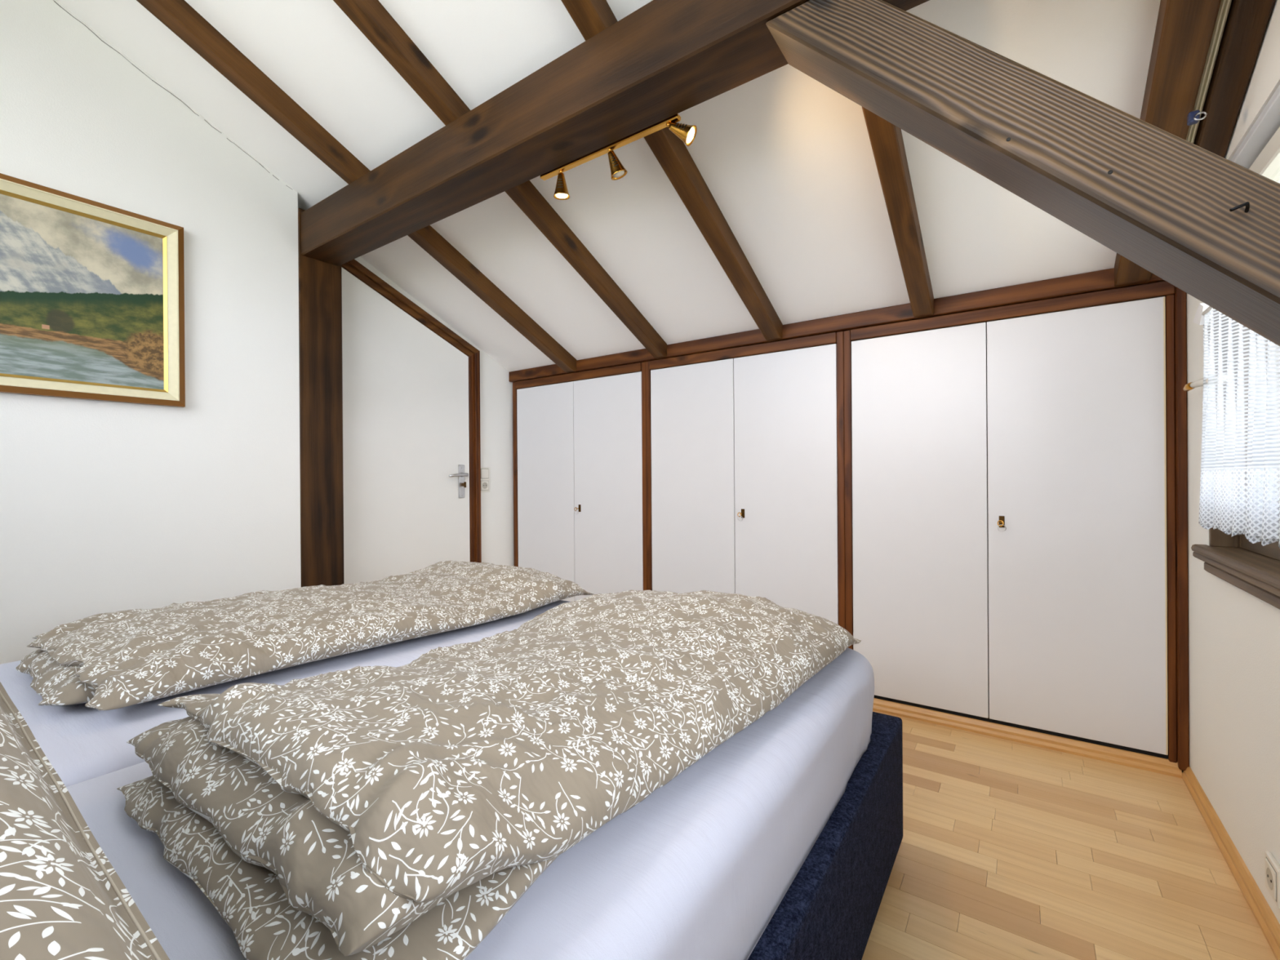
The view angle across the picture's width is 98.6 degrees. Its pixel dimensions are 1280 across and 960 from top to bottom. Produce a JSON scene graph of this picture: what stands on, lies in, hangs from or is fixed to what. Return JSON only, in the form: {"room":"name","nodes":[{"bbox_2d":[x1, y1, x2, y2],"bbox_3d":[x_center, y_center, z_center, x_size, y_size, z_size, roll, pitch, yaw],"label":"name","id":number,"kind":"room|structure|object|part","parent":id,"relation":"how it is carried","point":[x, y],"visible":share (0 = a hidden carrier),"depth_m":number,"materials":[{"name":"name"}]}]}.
{"room":"bedroom","nodes":[
{"label":"bedroom","id":0,"kind":"room"},
{"bbox_2d":[0,0,301,664],"bbox_3d":[-2.227,-0.584,1.742,0.261,3.196,2.013,0,0,35],"label":"wall","id":1,"kind":"structure","parent":0,"point":[106,507],"depth_m":2.08,"materials":[{"name":"paint"}]},
{"bbox_2d":[0,173,185,407],"bbox_3d":[-2.060,-0.627,1.721,0.036,0.694,1.011,0,0,35],"label":"framed painting","id":2,"kind":"object","parent":1,"relation":"attached to","point":[92,292],"visible":1,"depth_m":1.92,"materials":[{"name":"beige fabric"}]},
{"bbox_2d":[354,256,514,566],"bbox_3d":[-1.275,-0.150,3.197,0.150,2.310,1.457,0,0,35],"label":"wall","id":3,"kind":"structure","parent":0,"point":[495,387],"depth_m":3.56,"materials":[{"name":"paint"}]},
{"bbox_2d":[341,258,481,583],"bbox_3d":[-1.249,-0.079,3.067,0.102,2.168,0.886,0,0,35],"label":"door","id":4,"kind":"structure","parent":3,"relation":"in","point":[411,435],"depth_m":3.02,"materials":[{"name":"white paint"}]},
{"bbox_3d":[-1.264,-0.971,3.071,0.031,0.384,0.884,0,0,35],"label":"head architrave","id":5,"kind":"part","parent":4,"relation":"part of","materials":[{"name":"brown wood"}]},
{"bbox_3d":[-1.070,-0.029,3.254,0.024,0.024,0.128,0,0,35],"label":"lever","id":6,"kind":"part","parent":4,"relation":"part of","materials":[{"name":"metal"}]},
{"bbox_3d":[-1.077,0.009,3.323,0.005,0.200,0.042,0,0,35],"label":"handle plate","id":7,"kind":"part","parent":4,"relation":"part of","materials":[{"name":"metal"}]},
{"bbox_3d":[-1.012,0.099,3.422,0.031,1.807,0.035,0,0,35],"label":"architrave","id":8,"kind":"part","parent":4,"relation":"part of","materials":[{"name":"red wood"}]},
{"bbox_2d":[480,467,489,492],"bbox_3d":[-0.982,-0.002,3.473,0.014,0.154,0.082,0,0,35],"label":"socket","id":9,"kind":"object","parent":3,"relation":"attached to","point":[485,478],"visible":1,"depth_m":3.47,"materials":[{"name":"white plastic"}]},
{"bbox_2d":[482,482,487,488],"bbox_3d":[-0.977,0.035,3.469,0.001,0.042,0.042,0,0,35],"label":"socket","id":10,"kind":"object","parent":9,"relation":"on","point":[484,484],"depth_m":3.47,"materials":[{"name":"white plastic"}]},
{"bbox_2d":[872,697,1182,777],"bbox_3d":[0.474,0.970,2.746,3.222,0.047,0.018,0,0,35],"label":"baseboard","id":11,"kind":"structure","parent":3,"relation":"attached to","point":[1128,758],"depth_m":2.04,"materials":[{"name":"brown wood"}]},
{"bbox_2d":[56,0,1160,371],"bbox_3d":[-0.472,-1.506,1.400,3.639,1.782,3.710,0,0,35],"label":"ceiling","id":12,"kind":"structure","parent":0,"point":[787,159],"depth_m":1.95,"materials":[{"name":"paint"}]},
{"bbox_2d":[136,0,576,373],"bbox_3d":[-1.373,-1.420,1.960,0.072,1.552,3.353,0,0,35],"label":"rafter","id":13,"kind":"object","parent":12,"relation":"attached to","point":[179,16],"visible":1,"depth_m":2.09,"materials":[{"name":"brown wood"}]},
{"bbox_2d":[333,0,666,358],"bbox_3d":[-0.845,-1.424,1.591,0.067,1.552,3.353,0,0,35],"label":"rafter","id":14,"kind":"object","parent":12,"relation":"attached to","point":[371,17],"visible":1,"depth_m":2.08,"materials":[{"name":"brown wood"}]},
{"bbox_2d":[560,0,782,341],"bbox_3d":[-0.324,-1.427,1.228,0.073,1.552,3.353,0,0,35],"label":"rafter","id":15,"kind":"object","parent":12,"relation":"attached to","point":[591,17],"visible":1,"depth_m":1.98,"materials":[{"name":"brown wood"}]},
{"bbox_2d":[509,267,1164,382],"bbox_3d":[0.491,-0.693,2.774,3.237,0.066,0.122,0,0,35],"label":"wall plate","id":16,"kind":"object","parent":12,"relation":"attached to","point":[1100,280],"visible":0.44,"depth_m":2.35,"materials":[{"name":"brown wood"}]},
{"bbox_2d":[862,106,933,318],"bbox_3d":[0.193,-1.430,0.867,0.071,1.552,3.353,0,0,35],"label":"rafter","id":17,"kind":"object","parent":12,"relation":"attached to","point":[886,141],"visible":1,"depth_m":1.80,"materials":[{"name":"brown wood"}]},
{"bbox_2d":[1114,0,1221,286],"bbox_3d":[0.713,-1.433,0.504,0.090,1.552,3.353,0,0,35],"label":"rafter","id":18,"kind":"object","parent":12,"relation":"attached to","point":[1184,28],"visible":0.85,"depth_m":1.29,"materials":[{"name":"brown wood"}]},
{"bbox_2d":[1186,110,1207,125],"bbox_3d":[1.352,-0.882,1.337,0.032,0.028,0.022,0,0,35],"label":"clip","id":19,"kind":"object","parent":18,"relation":"attached to","point":[1193,117],"visible":1,"depth_m":1.33,"materials":[{"name":"blue plastic"}]},
{"bbox_2d":[1186,0,1231,143],"bbox_3d":[0.729,-1.461,0.427,0.018,1.323,2.850,0,0,35],"label":"track","id":20,"kind":"object","parent":12,"relation":"attached to","point":[1224,6],"visible":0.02,"depth_m":1.28,"materials":[{"name":"silver metal"}]},
{"bbox_2d":[862,710,1276,959],"bbox_3d":[-0.454,1.081,1.403,3.539,0.160,3.670,0,0,35],"label":"floor","id":21,"kind":"structure","parent":0,"point":[1009,850],"depth_m":1.42,"materials":[{"name":"brown wood"}]},
{"bbox_2d":[297,208,344,586],"bbox_3d":[-1.533,-0.113,2.606,0.124,2.242,0.193,0,0,35],"label":"timber post","id":22,"kind":"object","parent":21,"relation":"on","point":[320,282],"visible":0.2,"depth_m":2.56,"materials":[{"name":"brown wood"}]},
{"bbox_2d":[300,0,929,266],"bbox_3d":[-0.211,-1.126,1.674,3.129,0.193,0.170,0,0,35],"label":"beam","id":23,"kind":"structure","parent":22,"relation":"on","point":[664,59],"depth_m":1.62,"materials":[{"name":"brown wood"}]},
{"bbox_2d":[540,113,697,199],"bbox_3d":[-0.084,-0.991,1.724,0.588,0.098,0.069,0,0,35],"label":"track light","id":24,"kind":"object","parent":23,"relation":"attached to","point":[686,133],"visible":1,"depth_m":1.70,"materials":[{"name":"gold metal"}]},
{"bbox_3d":[-0.262,-0.960,1.838,0.040,0.032,0.040,0,0,35],"label":"bulb","id":25,"kind":"part","parent":24,"relation":"part of","materials":[{"name":"white glass"}]},
{"bbox_3d":[-0.069,-0.964,1.720,0.039,0.034,0.040,0,0,35],"label":"bulb","id":26,"kind":"part","parent":24,"relation":"part of","materials":[{"name":"white glass"}]},
{"bbox_3d":[0.138,-0.988,1.574,0.038,0.040,0.039,0,0,35],"label":"bulb","id":27,"kind":"part","parent":24,"relation":"part of","materials":[{"name":"white glass"}]},
{"bbox_2d":[512,361,647,601],"bbox_3d":[-0.386,0.173,3.377,1.070,1.650,0.136,0,0,35],"label":"wardrobe","id":28,"kind":"object","parent":21,"relation":"on","point":[580,438],"visible":0.81,"depth_m":3.31,"materials":[{"name":"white wood"}]},
{"bbox_3d":[-0.601,0.169,3.506,0.495,1.538,0.018,0,0,35],"label":"door","id":29,"kind":"part","parent":28,"relation":"part of","materials":[{"name":"white laminate"}]},
{"bbox_3d":[-0.399,-0.628,3.359,1.006,0.046,0.036,0,0,35],"label":"rail","id":30,"kind":"part","parent":28,"relation":"part of","materials":[{"name":"wood"}]},
{"bbox_3d":[-0.189,0.166,3.218,0.505,1.538,0.018,0,0,35],"label":"door","id":31,"kind":"part","parent":28,"relation":"part of","materials":[{"name":"white laminate"}]},
{"bbox_2d":[645,331,845,629],"bbox_3d":[0.488,0.168,2.767,1.060,1.650,0.136,0,0,35],"label":"wardrobe","id":32,"kind":"object","parent":21,"relation":"on","point":[745,474],"visible":0.86,"depth_m":2.69,"materials":[{"name":"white wood"}]},
{"bbox_3d":[0.272,0.163,2.897,0.496,1.538,0.018,0,0,35],"label":"door","id":33,"kind":"part","parent":32,"relation":"part of","materials":[{"name":"white laminate"}]},
{"bbox_3d":[0.508,0.165,2.719,0.018,0.044,0.003,0,0,35],"label":"lock plate","id":34,"kind":"part","parent":32,"relation":"part of","materials":[{"name":"brown metal"}]},
{"bbox_3d":[0.471,-0.633,2.751,1.001,0.046,0.036,0,0,35],"label":"rail","id":35,"kind":"part","parent":32,"relation":"part of","materials":[{"name":"wood"}]},
{"bbox_3d":[0.682,0.161,2.610,0.499,1.538,0.018,0,0,35],"label":"door","id":36,"kind":"part","parent":32,"relation":"part of","materials":[{"name":"white laminate"}]},
{"bbox_2d":[747,711,902,959],"bbox_3d":[-0.715,0.479,1.039,1.872,1.050,2.320,0,0,35],"label":"bed","id":37,"kind":"object","parent":21,"relation":"on","point":[829,909],"visible":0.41,"depth_m":1.04,"materials":[{"name":"blue fabric"}]},
{"bbox_2d":[0,600,570,786],"bbox_3d":[-1.083,0.544,1.312,0.905,0.199,2.146,0,0,35],"label":"mattress","id":38,"kind":"object","parent":37,"relation":"on","point":[82,743],"visible":0.03,"depth_m":1.06,"materials":[{"name":"grey fabric"}]},
{"bbox_2d":[15,560,593,710],"bbox_3d":[-0.836,0.376,1.665,0.750,0.128,1.386,0,0,35],"label":"duvet","id":39,"kind":"object","parent":38,"relation":"on","point":[121,659],"visible":1,"depth_m":1.29,"materials":[{"name":"beige fabric"}]},
{"bbox_2d":[66,648,874,959],"bbox_3d":[-0.342,0.539,0.799,0.888,0.199,2.148,0,0,35],"label":"mattress","id":40,"kind":"object","parent":37,"relation":"on","point":[699,868],"visible":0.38,"depth_m":0.69,"materials":[{"name":"grey fabric"}]},
{"bbox_2d":[116,590,861,959],"bbox_3d":[-0.107,0.362,1.107,0.781,0.179,1.302,0,0,35],"label":"duvet","id":41,"kind":"object","parent":40,"relation":"on","point":[375,812],"visible":1,"depth_m":0.65,"materials":[{"name":"beige fabric"}]},
{"bbox_3d":[-0.706,0.377,0.191,0.790,0.128,0.620,0,0,35],"label":"pillow","id":42,"kind":"object","parent":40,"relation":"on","visible":0},
{"bbox_2d":[0,681,169,959],"bbox_3d":[-0.678,0.208,0.188,0.835,0.205,0.660,0,0,35],"label":"pillow","id":43,"kind":"object","parent":42,"relation":"on","point":[62,898],"visible":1,"depth_m":0.29,"materials":[{"name":"beige fabric"}]},
{"bbox_2d":[843,280,1189,773],"bbox_3d":[1.371,0.163,2.150,1.091,1.650,0.136,0,0,35],"label":"wardrobe","id":44,"kind":"object","parent":21,"relation":"on","point":[1016,475],"visible":0.94,"depth_m":2.06,"materials":[{"name":"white wood"}]},
{"bbox_3d":[1.146,0.158,2.287,0.502,1.538,0.018,0,0,35],"label":"door","id":45,"kind":"part","parent":44,"relation":"part of","materials":[{"name":"white laminate"}]},
{"bbox_3d":[1.385,0.159,2.107,0.018,0.044,0.003,0,0,35],"label":"lock plate","id":46,"kind":"part","parent":44,"relation":"part of","materials":[{"name":"brown metal"}]},
{"bbox_3d":[1.357,-0.639,2.133,1.035,0.046,0.036,0,0,35],"label":"rail","id":47,"kind":"part","parent":44,"relation":"part of","materials":[{"name":"wood"}]},
{"bbox_3d":[1.562,0.155,1.996,0.506,1.538,0.018,0,0,35],"label":"door","id":48,"kind":"part","parent":44,"relation":"part of","materials":[{"name":"white laminate"}]},
{"bbox_2d":[1186,0,1279,924],"bbox_3d":[0.928,-0.605,0.428,0.160,3.196,3.470,0,0,35],"label":"wall","id":49,"kind":"structure","parent":0,"point":[1234,634],"depth_m":1.40,"materials":[{"name":"paint"}]},
{"bbox_2d":[765,0,1279,346],"bbox_3d":[0.704,-0.579,1.043,0.912,0.912,0.158,0,0,35],"label":"wooden beam","id":50,"kind":"structure","parent":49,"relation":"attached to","point":[1158,199],"depth_m":0.95,"materials":[{"name":"brown wood"}]},
{"bbox_2d":[1229,201,1249,212],"bbox_3d":[0.883,-0.396,0.804,0.049,0.011,0.017,0,0,-25],"label":"nail","id":51,"kind":"object","parent":50,"relation":"attached to","point":[1246,204],"visible":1,"depth_m":0.80,"materials":[{"name":"metal"}]},
{"bbox_2d":[1182,378,1208,391],"bbox_3d":[1.582,-0.271,1.551,0.028,0.027,0.244,0,0,27],"label":"holder","id":52,"kind":"object","parent":49,"relation":"attached to","point":[1189,386],"visible":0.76,"depth_m":1.57,"materials":[{"name":"white plastic"}]},
{"bbox_3d":[1.564,-0.270,1.519,0.024,0.025,0.170,0,0,24],"label":"arm","id":53,"kind":"part","parent":52,"relation":"part of","materials":[{"name":"white plastic"}]},
{"bbox_2d":[1182,766,1279,959],"bbox_3d":[0.837,0.970,0.439,0.018,0.047,3.369,0,0,35],"label":"baseboard","id":54,"kind":"structure","parent":49,"relation":"attached to","point":[1267,921],"depth_m":1.36,"materials":[{"name":"brown wood"}]},
{"bbox_2d":[1193,0,1275,157],"bbox_3d":[0.726,-1.482,0.346,0.062,1.454,3.110,0,0,35],"label":"ceiling beam","id":55,"kind":"structure","parent":49,"relation":"attached to","point":[1246,22],"depth_m":1.28,"materials":[{"name":"brown wood"}]},
{"bbox_2d":[1191,544,1279,608],"bbox_3d":[1.464,0.227,1.217,0.190,0.068,0.910,0,0,35],"label":"windowsill","id":56,"kind":"structure","parent":49,"relation":"attached to","point":[1257,575],"depth_m":1.30,"materials":[{"name":"brown wood"}]},
{"bbox_2d":[1208,84,1279,560],"bbox_3d":[1.465,-0.321,1.233,0.114,1.027,0.823,0,0,35],"label":"window","id":57,"kind":"structure","parent":49,"relation":"in","point":[1259,152],"depth_m":1.33,"materials":[{"name":"brown wood"}]},
{"bbox_2d":[1192,302,1279,547],"bbox_3d":[1.385,-0.177,1.267,0.049,0.626,0.745,0,0,35],"label":"cafe curtain","id":58,"kind":"object","parent":57,"relation":"hanging from","point":[1240,480],"visible":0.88,"depth_m":1.26,"materials":[{"name":"white fabric"}]},
{"bbox_3d":[1.375,-0.457,1.260,0.010,0.010,0.725,0,0,35],"label":"curtain rod","id":59,"kind":"part","parent":58,"relation":"part of","materials":[{"name":"white plastic"}]},
{"bbox_3d":[1.435,-0.822,1.249,0.046,0.020,0.816,0,0,35],"label":"head moulding","id":60,"kind":"part","parent":57,"relation":"part of","materials":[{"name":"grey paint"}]},
{"bbox_3d":[1.491,0.168,1.218,0.060,0.050,0.732,0,0,35],"label":"frame rail","id":61,"kind":"part","parent":57,"relation":"part of","materials":[{"name":"brown wood"}]},
{"bbox_3d":[1.471,-0.338,1.228,0.006,0.827,0.656,0,0,35],"label":"pane","id":62,"kind":"part","parent":57,"relation":"part of","materials":[{"name":"clear glass"}]},
{"bbox_2d":[1265,850,1279,909],"bbox_3d":[1.354,0.854,1.176,0.013,0.082,0.082,0,0,35],"label":"wall socket","id":63,"kind":"object","parent":49,"relation":"attached to","point":[1272,866],"visible":1,"depth_m":1.17,"materials":[{"name":"white plastic"}]},
{"bbox_2d":[1266,866,1273,889],"bbox_3d":[1.349,0.854,1.180,0.001,0.042,0.042,0,0,35],"label":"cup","id":64,"kind":"object","parent":63,"relation":"on","point":[1269,870],"depth_m":1.18,"materials":[{"name":"white plastic"}]}
]}

